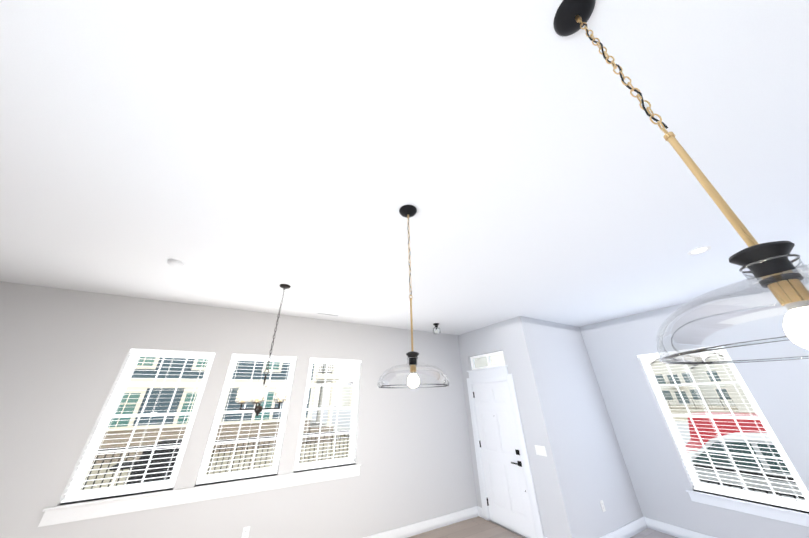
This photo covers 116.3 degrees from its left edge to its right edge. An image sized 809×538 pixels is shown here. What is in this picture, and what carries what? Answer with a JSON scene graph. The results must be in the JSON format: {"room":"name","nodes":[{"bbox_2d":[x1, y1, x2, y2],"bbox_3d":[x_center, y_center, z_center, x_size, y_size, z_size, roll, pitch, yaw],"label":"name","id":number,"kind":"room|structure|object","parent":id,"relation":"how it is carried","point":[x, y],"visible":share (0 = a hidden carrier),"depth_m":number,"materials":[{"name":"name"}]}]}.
{"room":"kitchen","nodes":[
{"label":"kitchen","id":0,"kind":"room"},
{"bbox_2d":[0,281,475,537],"bbox_3d":[-1.822,2.180,3.555,7.190,3.050,0.200,13,-31,-26],"label":"wall","id":1,"kind":"structure","parent":0,"point":[64,352],"depth_m":3.24,"materials":[{"name":"paint"}]},
{"bbox_2d":[38,349,360,526],"bbox_3d":[-2.078,2.027,3.436,3.145,1.604,0.210,13,-31,-26],"label":"window","id":2,"kind":"structure","parent":1,"relation":"in","point":[74,493],"depth_m":2.88,"materials":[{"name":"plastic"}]},
{"bbox_2d":[241,526,249,537],"bbox_3d":[-1.849,3.081,2.927,0.072,0.118,0.009,13,-31,-26],"label":"outlet","id":3,"kind":"object","parent":1,"relation":"attached to","point":[245,532],"visible":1,"depth_m":2.93,"materials":[{"name":"white plastic"}]},
{"bbox_2d":[196,354,296,484],"bbox_3d":[-2.087,1.971,3.481,0.873,1.464,0.178,13,-31,-26],"label":"window","id":4,"kind":"structure","parent":1,"relation":"in","point":[203,478],"depth_m":3.38,"materials":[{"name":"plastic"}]},
{"bbox_2d":[294,358,360,470],"bbox_3d":[-1.156,2.193,3.949,0.873,1.464,0.178,13,-31,-26],"label":"window","id":5,"kind":"structure","parent":1,"relation":"in","point":[298,466],"depth_m":3.90,"materials":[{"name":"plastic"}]},
{"bbox_2d":[363,506,480,537],"bbox_3d":[-1.793,3.417,2.764,7.020,0.126,0.040,13,-31,-26],"label":"baseboard","id":6,"kind":"structure","parent":1,"relation":"attached to","point":[417,528],"depth_m":3.87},
{"bbox_2d":[0,0,808,334],"bbox_3d":[1.009,-0.850,1.249,9.270,0.120,8.990,13,-31,-26],"label":"ceiling","id":7,"kind":"structure","parent":0,"point":[524,158],"depth_m":1.44,"materials":[{"name":"paint"}]},
{"bbox_2d":[167,259,183,266],"bbox_3d":[-2.274,-0.053,2.496,0.128,0.035,0.128,13,-31,-26],"label":"smoke detector","id":8,"kind":"object","parent":7,"relation":"attached to","point":[174,263],"visible":1,"depth_m":2.47,"materials":[{"name":"white plastic"}]},
{"bbox_2d":[235,284,290,415],"bbox_3d":[-1.412,0.806,2.734,0.468,1.375,0.451,13,-31,-26],"label":"chandelier","id":9,"kind":"object","parent":7,"relation":"hanging from","point":[257,398],"visible":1,"depth_m":2.54,"materials":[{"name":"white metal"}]},
{"bbox_2d":[316,312,338,315],"bbox_3d":[-1.248,0.741,4.107,0.360,0.008,0.075,13,-31,-26],"label":"ceiling vent","id":10,"kind":"object","parent":7,"relation":"in","point":[327,314],"visible":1,"depth_m":4.10,"materials":[{"name":"white metal"}]},
{"bbox_2d":[377,205,450,387],"bbox_3d":[0.037,0.096,1.607,0.390,1.199,0.390,13,-31,-26],"label":"pendant light","id":11,"kind":"object","parent":7,"relation":"hanging from","point":[413,366],"visible":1,"depth_m":1.44,"materials":[{"name":"clear glass"}]},
{"bbox_2d":[433,323,440,334],"bbox_3d":[0.602,1.131,4.727,0.152,0.202,0.152,13,-31,-26],"label":"flush-mount ceiling light","id":12,"kind":"object","parent":7,"relation":"attached to","point":[436,327],"visible":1,"depth_m":4.70,"materials":[{"name":"glass"}]},
{"bbox_2d":[553,0,808,363],"bbox_3d":[0.633,-0.409,0.650,0.390,1.199,0.390,13,-31,-26],"label":"pendant light","id":13,"kind":"object","parent":7,"relation":"hanging from","point":[686,329],"visible":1,"depth_m":0.50,"materials":[{"name":"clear glass"}]},
{"bbox_2d":[687,246,710,254],"bbox_3d":[2.920,-0.181,2.491,0.164,0.006,0.164,13,-31,-26],"label":"recessed light","id":14,"kind":"object","parent":7,"relation":"in","point":[699,250],"visible":1,"depth_m":2.49,"materials":[{"name":"white"}]},
{"bbox_2d":[456,318,555,537],"bbox_3d":[1.674,2.560,4.433,0.150,3.050,1.470,13,-31,-26],"label":"wall","id":15,"kind":"structure","parent":0,"point":[496,337],"depth_m":4.39,"materials":[{"name":"paint"}]},
{"bbox_2d":[470,351,504,369],"bbox_3d":[1.647,1.798,4.910,0.065,0.267,0.928,13,-31,-26],"label":"transom","id":16,"kind":"object","parent":15,"relation":"attached to","point":[480,361],"visible":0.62,"depth_m":5.00,"materials":[{"name":"glass"}]},
{"bbox_2d":[473,381,536,537],"bbox_3d":[1.587,3.016,4.235,0.102,2.032,0.894,13,-31,-26],"label":"front door","id":17,"kind":"structure","parent":15,"relation":"in","point":[508,503],"depth_m":4.15,"materials":[{"name":"white wood"}]},
{"bbox_2d":[467,365,543,537],"bbox_3d":[1.630,2.924,4.304,0.190,2.286,1.130,13,-31,-26],"label":"door frame","id":18,"kind":"structure","parent":15,"relation":"attached to","point":[493,374],"depth_m":4.27,"materials":[{"name":"white wood"}]},
{"bbox_2d":[535,445,546,456],"bbox_3d":[1.964,2.627,3.634,0.017,0.118,0.165,13,-31,-26],"label":"switch plate","id":19,"kind":"object","parent":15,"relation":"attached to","point":[541,450],"visible":1,"depth_m":3.63,"materials":[{"name":"white plastic"}]},
{"bbox_2d":[408,516,677,537],"bbox_3d":[1.068,1.967,-0.203,9.270,0.120,8.990,13,-31,-26],"label":"floor","id":20,"kind":"structure","parent":0,"point":[477,527],"depth_m":3.75,"materials":[{"name":"brown wood"}]},
{"bbox_2d":[512,316,643,537],"bbox_3d":[2.798,2.397,4.164,1.810,3.050,0.170,13,-31,-26],"label":"wall","id":21,"kind":"structure","parent":0,"point":[593,421],"depth_m":3.92,"materials":[{"name":"paint"}]},
{"bbox_2d":[600,500,605,511],"bbox_3d":[2.800,3.345,3.550,0.072,0.118,0.009,13,-31,-26],"label":"outlet","id":22,"kind":"object","parent":21,"relation":"attached to","point":[602,505],"visible":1,"depth_m":3.55,"materials":[{"name":"white plastic"}]},
{"bbox_2d":[600,516,647,537],"bbox_3d":[2.859,3.657,3.419,1.814,0.126,0.014,13,-31,-26],"label":"baseboard","id":23,"kind":"structure","parent":21,"relation":"attached to","point":[633,528],"depth_m":3.60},
{"bbox_2d":[580,278,808,537],"bbox_3d":[5.368,1.194,1.933,0.200,3.050,7.060,13,-31,-26],"label":"wall","id":24,"kind":"structure","parent":0,"point":[660,477],"depth_m":3.62,"materials":[{"name":"paint"}]},
{"bbox_2d":[644,517,715,537],"bbox_3d":[5.334,2.444,1.166,0.014,0.126,6.890,13,-31,-26],"label":"baseboard","id":25,"kind":"structure","parent":24,"relation":"attached to","point":[666,528],"depth_m":3.57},
{"bbox_2d":[637,346,808,526],"bbox_3d":[4.309,2.143,3.521,0.210,1.922,1.160,13,-31,-26],"label":"window","id":26,"kind":"structure","parent":24,"relation":"in","point":[776,500],"depth_m":3.32,"materials":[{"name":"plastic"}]},
{"label":"outside","id":27,"kind":"structure","parent":0,"visible":0},
{"bbox_2d":[80,405,739,489],"bbox_3d":[25.239,17.965,31.006,240.000,0.820,200.000,13,-31,-26],"label":"ground","id":28,"kind":"structure","parent":27,"point":[678,421],"depth_m":13.00,"materials":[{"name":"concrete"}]},
{"bbox_2d":[109,438,182,484],"bbox_3d":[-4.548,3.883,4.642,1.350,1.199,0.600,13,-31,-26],"label":"car","id":29,"kind":"object","parent":28,"relation":"on","point":[164,456],"depth_m":4.51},
{"bbox_2d":[92,357,339,463],"bbox_3d":[-24.837,4.372,14.078,39.950,10.750,12.600,13,-31,-26],"label":"house","id":30,"kind":"structure","parent":28,"relation":"on","point":[138,392],"depth_m":13.70,"materials":[{"name":"beige brick"}]},
{"bbox_2d":[341,382,352,405],"bbox_3d":[-6.606,57.076,116.195,42.200,9.900,14.150,13,-31,-26],"label":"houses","id":31,"kind":"structure","parent":28,"relation":"on","point":[344,402],"depth_m":106.15,"materials":[{"name":"white"}]},
{"bbox_2d":[82,398,804,500],"bbox_3d":[9.008,18.735,33.334,70.060,1.590,120.060,13,-31,-26],"label":"fence","id":32,"kind":"object","parent":28,"relation":"on","point":[703,466],"depth_m":5.30,"materials":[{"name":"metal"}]},
{"bbox_2d":[650,357,735,405],"bbox_3d":[46.010,39.033,83.207,13.750,9.800,94.400,13,-31,-26],"label":"townhouse","id":33,"kind":"structure","parent":28,"relation":"on","point":[713,391],"depth_m":52.42,"materials":[{"name":"beige"}]},
{"bbox_2d":[685,412,766,452],"bbox_3d":[11.072,5.618,8.111,4.720,1.680,1.852,13,-31,-26],"label":"car","id":34,"kind":"object","parent":28,"relation":"on","point":[733,425],"depth_m":7.99,"materials":[{"name":"red metal"}]},
{"bbox_2d":[707,352,754,412],"bbox_3d":[50.923,1.388,10.882,12.700,10.300,51.200,13,-31,-26],"label":"townhouse","id":35,"kind":"structure","parent":28,"relation":"on","point":[736,396],"depth_m":27.08,"materials":[{"name":"white"}]},
{"bbox_2d":[688,432,804,501],"bbox_3d":[7.938,4.219,5.017,1.852,1.450,4.720,13,-31,-26],"label":"car","id":36,"kind":"object","parent":28,"relation":"on","point":[756,444],"depth_m":5.14,"materials":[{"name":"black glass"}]}
]}

